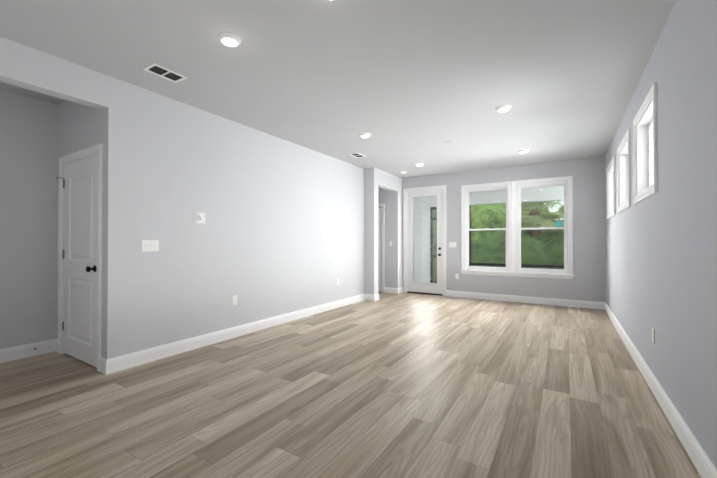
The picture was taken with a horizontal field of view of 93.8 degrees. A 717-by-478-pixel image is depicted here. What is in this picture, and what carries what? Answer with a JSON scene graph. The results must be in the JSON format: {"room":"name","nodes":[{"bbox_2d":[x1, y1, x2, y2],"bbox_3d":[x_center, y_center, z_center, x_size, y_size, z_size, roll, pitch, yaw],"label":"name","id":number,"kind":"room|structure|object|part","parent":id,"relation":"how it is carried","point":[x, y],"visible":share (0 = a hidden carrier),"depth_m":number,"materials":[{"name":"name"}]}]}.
{"room":"living room","nodes":[
{"label":"living room","id":0,"kind":"room"},
{"bbox_2d":[0,89,57,348],"bbox_3d":[-4.398,-0.149,2.185,0.140,2.740,4.010,0,0,32],"label":"wall","id":1,"kind":"structure","parent":0,"point":[28,207],"depth_m":3.53,"materials":[{"name":"grey paint"}]},
{"bbox_2d":[0,339,57,362],"bbox_3d":[-4.333,1.153,2.053,0.100,0.134,3.870,0,0,32],"label":"baseboard","id":2,"kind":"structure","parent":1,"relation":"attached to","point":[20,352],"depth_m":3.52,"materials":[{"name":"white paint"}]},
{"bbox_2d":[56,100,101,348],"bbox_3d":[-2.912,-0.140,3.541,1.240,2.740,0.140,0,0,32],"label":"wall","id":3,"kind":"structure","parent":0,"point":[79,127],"depth_m":3.50,"materials":[{"name":"grey paint"}]},
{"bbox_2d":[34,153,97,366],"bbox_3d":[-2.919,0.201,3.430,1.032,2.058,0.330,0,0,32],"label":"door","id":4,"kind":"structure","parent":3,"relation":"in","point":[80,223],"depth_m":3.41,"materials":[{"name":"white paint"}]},
{"bbox_3d":[-2.833,0.717,3.416,0.580,0.645,0.014,0,0,32],"label":"panel","id":5,"kind":"part","parent":4,"relation":"part of","materials":[{"name":"white paint"}]},
{"bbox_3d":[-2.833,-0.231,3.422,0.580,0.890,0.014,0,0,32],"label":"panel","id":6,"kind":"part","parent":4,"relation":"part of","materials":[{"name":"white paint"}]},
{"bbox_3d":[-2.555,0.278,3.197,0.066,0.066,0.071,0,0,32],"label":"knob","id":7,"kind":"part","parent":4,"relation":"part of","materials":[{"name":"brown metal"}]},
{"bbox_2d":[58,143,102,371],"bbox_3d":[-2.844,0.164,3.402,1.020,2.130,0.020,0,0,32],"label":"door frame","id":8,"kind":"structure","parent":3,"relation":"attached to","point":[98,149],"depth_m":3.26,"materials":[{"name":"white paint"}]},
{"bbox_2d":[0,36,402,358],"bbox_3d":[-1.697,-0.137,3.965,0.380,2.740,9.880,0,0,32],"label":"wall","id":9,"kind":"structure","parent":0,"point":[260,244],"depth_m":3.92,"materials":[{"name":"grey paint"}]},
{"bbox_2d":[142,240,158,251],"bbox_3d":[-2.101,0.059,3.390,0.017,0.116,0.165,0,0,32],"label":"switch plate","id":10,"kind":"object","parent":9,"relation":"attached to","point":[149,245],"visible":1,"depth_m":3.39,"materials":[{"name":"white plastic"}]},
{"bbox_2d":[195,212,204,223],"bbox_3d":[-1.813,-0.253,3.849,0.025,0.124,0.124,0,0,32],"label":"thermostat","id":11,"kind":"object","parent":9,"relation":"attached to","point":[199,217],"visible":1,"depth_m":3.83,"materials":[{"name":"white plastic"}]},
{"bbox_2d":[102,294,364,374],"bbox_3d":[-1.103,1.173,5.026,0.045,0.134,4.615,0,0,32],"label":"baseboard","id":12,"kind":"structure","parent":9,"relation":"attached to","point":[120,363],"depth_m":3.93,"materials":[{"name":"white paint"}]},
{"bbox_2d":[232,295,236,304],"bbox_3d":[-1.568,0.765,4.255,0.008,0.116,0.072,0,0,32],"label":"electrical outlet","id":13,"kind":"object","parent":9,"relation":"attached to","point":[234,300],"visible":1,"depth_m":4.25,"materials":[{"name":"white plastic"}]},
{"bbox_2d":[365,293,378,299],"bbox_3d":[-0.058,1.188,7.314,1.155,0.134,0.015,0,0,32],"label":"baseboard","id":14,"kind":"structure","parent":9,"relation":"attached to","point":[367,296],"depth_m":6.91,"materials":[{"name":"white paint"}]},
{"bbox_2d":[0,0,675,177],"bbox_3d":[-0.675,-1.572,3.260,6.190,0.120,10.340,0,0,32],"label":"ceiling","id":15,"kind":"structure","parent":0,"point":[407,85],"depth_m":2.89,"materials":[{"name":"white paint"}]},
{"bbox_2d":[143,63,186,82],"bbox_3d":[-1.750,-1.509,3.042,0.190,0.008,0.300,0,0,32],"label":"ceiling vent","id":16,"kind":"object","parent":15,"relation":"in","point":[162,75],"depth_m":3.03,"materials":[{"name":"white plastic"}]},
{"bbox_2d":[149,66,181,80],"bbox_3d":[-1.750,-1.512,3.042,0.138,0.001,0.248,0,0,32],"label":"cavity","id":17,"kind":"object","parent":16,"relation":"in","point":[165,72],"visible":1,"depth_m":3.04,"materials":[{"name":"black"}]},
{"bbox_3d":[-1.750,-1.510,3.042,0.121,0.002,0.248,0,0,32],"label":"ceiling air vent louvers","id":18,"kind":"part","parent":16,"relation":"part of","materials":[{"name":"black metal"}]},
{"bbox_2d":[217,31,241,46],"bbox_3d":[-0.971,-1.502,2.525,0.172,0.030,0.172,0,0,32],"label":"recessed light","id":19,"kind":"object","parent":15,"relation":"in","point":[230,39],"visible":1,"depth_m":2.49,"materials":[{"name":"white plastic"}]},
{"bbox_2d":[349,153,365,157],"bbox_3d":[-0.017,-1.490,5.910,0.190,0.008,0.300,0,0,32],"label":"ceiling vent","id":20,"kind":"object","parent":15,"relation":"in","point":[357,155],"visible":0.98,"depth_m":5.90,"materials":[{"name":"white plastic"}]},
{"bbox_2d":[359,133,370,137],"bbox_3d":[0.096,-1.487,4.781,0.172,0.030,0.172,0,0,32],"label":"recessed light","id":21,"kind":"object","parent":15,"relation":"in","point":[364,135],"visible":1,"depth_m":4.73,"materials":[{"name":"white plastic"}]},
{"bbox_2d":[495,104,511,111],"bbox_3d":[1.652,-1.493,3.818,0.172,0.030,0.172,0,0,32],"label":"recessed light","id":22,"kind":"object","parent":15,"relation":"in","point":[504,108],"visible":1,"depth_m":3.78,"materials":[{"name":"white plastic"}]},
{"bbox_2d":[517,150,528,153],"bbox_3d":[2.764,-1.481,5.635,0.172,0.030,0.172,0,0,32],"label":"recessed light","id":23,"kind":"object","parent":15,"relation":"in","point":[522,151],"visible":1,"depth_m":5.60,"materials":[{"name":"white plastic"}]},
{"bbox_2d":[0,292,700,477],"bbox_3d":[-0.675,1.288,3.241,6.190,0.120,10.340,0,0,32],"label":"floor","id":24,"kind":"structure","parent":0,"point":[402,385],"depth_m":2.49,"materials":[{"name":"brown wood"}]},
{"bbox_2d":[407,291,441,295],"bbox_3d":[1.577,1.243,7.853,0.857,0.029,0.186,0,0,32],"label":"threshold","id":25,"kind":"object","parent":24,"relation":"on","point":[423,293],"visible":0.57,"depth_m":7.79,"materials":[{"name":"brown metal"}]},
{"bbox_2d":[378,187,392,287],"bbox_3d":[0.449,-0.108,8.288,1.000,2.740,0.270,0,0,32],"label":"wall","id":26,"kind":"structure","parent":0,"point":[385,196],"depth_m":7.97,"materials":[{"name":"grey paint"}]},
{"bbox_2d":[378,208,381,291],"bbox_3d":[0.312,0.235,8.236,0.580,2.028,0.035,0,0,32],"label":"hall door","id":27,"kind":"structure","parent":26,"relation":"in","point":[379,249],"depth_m":8.09,"materials":[{"name":"white paint"}]},
{"bbox_2d":[378,204,384,292],"bbox_3d":[0.296,0.196,8.210,0.760,2.130,0.020,0,0,32],"label":"door frame","id":28,"kind":"structure","parent":26,"relation":"attached to","point":[383,243],"depth_m":8.02,"materials":[{"name":"white paint"}]},
{"bbox_2d":[384,287,402,293],"bbox_3d":[0.846,1.193,8.024,0.365,0.134,0.285,0,0,32],"label":"baseboard","id":29,"kind":"structure","parent":26,"relation":"attached to","point":[393,290],"depth_m":7.91,"materials":[{"name":"white paint"}]},
{"bbox_2d":[403,157,605,301],"bbox_3d":[2.790,-0.116,7.092,4.240,2.740,0.160,0,0,32],"label":"wall","id":30,"kind":"structure","parent":0,"point":[587,282],"depth_m":6.41,"materials":[{"name":"grey paint"}]},
{"bbox_2d":[407,190,441,293],"bbox_3d":[1.544,0.043,7.808,0.853,2.363,0.045,0,0,32],"label":"door","id":31,"kind":"structure","parent":30,"relation":"in","point":[424,288],"depth_m":7.84,"materials":[{"name":"white paint"}]},
{"bbox_2d":[403,185,445,295],"bbox_3d":[1.563,0.016,7.838,1.037,2.485,0.178,0,0,32],"label":"door frame","id":32,"kind":"structure","parent":30,"relation":"attached to","point":[443,187],"depth_m":7.74,"materials":[{"name":"white paint"}]},
{"bbox_3d":[1.542,-0.007,7.786,0.658,2.074,0.036,0,0,32],"label":"glass door lite frame","id":33,"kind":"part","parent":32,"relation":"part of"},
{"bbox_2d":[449,242,455,246],"bbox_3d":[2.084,0.106,7.423,0.165,0.116,0.017,0,0,32],"label":"switch plate","id":34,"kind":"object","parent":30,"relation":"attached to","point":[452,244],"visible":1,"depth_m":7.43,"materials":[{"name":"white plastic"}]},
{"bbox_2d":[460,176,574,278],"bbox_3d":[3.155,-0.229,6.837,2.100,1.929,0.209,0,0,32],"label":"double-hung window","id":35,"kind":"structure","parent":30,"relation":"in","point":[520,228],"depth_m":6.76,"materials":[{"name":"white paint"}]},
{"bbox_3d":[2.731,-0.226,7.126,0.813,1.720,0.070,0,0,32],"label":"sash","id":36,"kind":"part","parent":35,"relation":"part of","materials":[{"name":"white paint"}]},
{"bbox_3d":[2.732,-0.226,7.128,0.851,1.756,0.158,0,0,32],"label":"frame","id":37,"kind":"part","parent":35,"relation":"part of","materials":[{"name":"white paint"}]},
{"bbox_3d":[2.731,-0.236,7.126,0.749,1.624,0.043,0,0,32],"label":"glass","id":38,"kind":"part","parent":35,"relation":"part of","materials":[{"name":"clear glass"}]},
{"bbox_3d":[3.602,-0.230,6.586,0.813,1.720,0.070,0,0,32],"label":"sash","id":39,"kind":"part","parent":35,"relation":"part of","materials":[{"name":"white paint"}]},
{"bbox_3d":[3.603,-0.240,6.587,0.749,1.624,0.043,0,0,32],"label":"glass","id":40,"kind":"part","parent":35,"relation":"part of","materials":[{"name":"clear glass"}]},
{"bbox_3d":[3.604,-0.230,6.589,0.851,1.756,0.158,0,0,32],"label":"frame","id":41,"kind":"part","parent":35,"relation":"part of","materials":[{"name":"white paint"}]},
{"bbox_2d":[446,290,603,309],"bbox_3d":[3.175,1.184,6.743,2.850,0.134,0.015,0,0,32],"label":"baseboard","id":42,"kind":"structure","parent":30,"relation":"attached to","point":[475,295],"depth_m":6.62,"materials":[{"name":"white paint"}]},
{"bbox_2d":[605,0,716,468],"bbox_3d":[1.846,-0.152,1.690,0.160,2.740,10.340,0,0,32],"label":"wall","id":43,"kind":"structure","parent":0,"point":[661,259],"depth_m":2.09,"materials":[{"name":"grey paint"}]},
{"bbox_2d":[607,155,615,218],"bbox_3d":[3.966,-0.774,5.140,0.179,0.850,0.970,0,0,32],"label":"window","id":44,"kind":"structure","parent":43,"relation":"in","point":[613,213],"depth_m":5.49,"materials":[{"name":"white paint"}]},
{"bbox_2d":[617,129,630,212],"bbox_3d":[3.269,-0.782,4.013,0.178,0.850,0.970,0,0,32],"label":"window","id":45,"kind":"structure","parent":43,"relation":"in","point":[627,205],"depth_m":4.35,"materials":[{"name":"white paint"}]},
{"bbox_2d":[633,82,657,203],"bbox_3d":[2.614,-0.789,2.954,0.178,0.850,0.970,0,0,32],"label":"window","id":46,"kind":"structure","parent":43,"relation":"in","point":[653,189],"depth_m":3.24,"materials":[{"name":"white paint"}]},
{"bbox_3d":[2.648,-0.789,2.933,0.050,0.674,0.794,0,0,32],"label":"right window sash frame","id":47,"kind":"part","parent":46,"relation":"part of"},
{"bbox_2d":[652,327,654,343],"bbox_3d":[2.380,0.770,2.706,0.008,0.116,0.072,0,0,32],"label":"electrical outlet","id":48,"kind":"object","parent":43,"relation":"attached to","point":[653,335],"visible":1,"depth_m":2.69,"materials":[{"name":"white plastic"}]},
{"bbox_2d":[604,302,716,477],"bbox_3d":[1.808,1.152,1.787,0.015,0.134,9.880,0,0,32],"label":"baseboard","id":49,"kind":"structure","parent":43,"relation":"attached to","point":[701,461],"depth_m":2.20,"materials":[{"name":"white paint"}]},
{"label":"outside","id":50,"kind":"structure","parent":0,"visible":0},
{"bbox_3d":[20.822,4.829,33.580,80.000,0.200,60.400,0,0,32],"label":"ground","id":51,"kind":"structure","parent":50,"visible":0},
{"bbox_2d":[433,200,567,282],"bbox_3d":[4.849,-0.182,15.225,18.425,9.578,12.896,0,0,32],"label":"trees","id":52,"kind":"object","parent":51,"relation":"on","point":[501,242],"depth_m":11.03,"materials":[{"name":"green plant"}]},
{"bbox_3d":[4.635,1.343,6.966,7.500,0.140,1.576,0,0,32],"label":"floor","id":53,"kind":"structure","parent":50,"visible":0},
{"bbox_2d":[414,197,430,282],"bbox_3d":[1.561,-0.025,8.806,0.206,2.620,1.456,0,0,32],"label":"wall","id":54,"kind":"structure","parent":53,"relation":"on","point":[417,241],"depth_m":8.81,"materials":[{"name":"white"}]},
{"bbox_2d":[430,205,470,282],"bbox_3d":[2.469,0.187,9.099,1.120,2.200,0.080,0,0,32],"label":"screen frame","id":55,"kind":"object","parent":53,"relation":"on","point":[432,219],"depth_m":9.31,"materials":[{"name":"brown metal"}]},
{"bbox_2d":[470,263,563,269],"bbox_3d":[5.560,0.929,7.182,6.150,0.690,0.060,0,0,32],"label":"rail","id":56,"kind":"object","parent":53,"relation":"on","point":[529,265],"depth_m":8.08,"materials":[{"name":"brown metal"}]},
{"bbox_3d":[4.582,-1.408,6.899,7.500,0.120,1.376,0,0,32],"label":"ceiling","id":57,"kind":"structure","parent":0,"visible":0},
{"bbox_2d":[429,185,563,206],"bbox_3d":[4.991,-1.193,7.559,7.500,0.540,0.180,0,0,32],"label":"beam","id":58,"kind":"structure","parent":57,"relation":"attached to","point":[524,191],"depth_m":8.09,"materials":[{"name":"white"}]}
]}

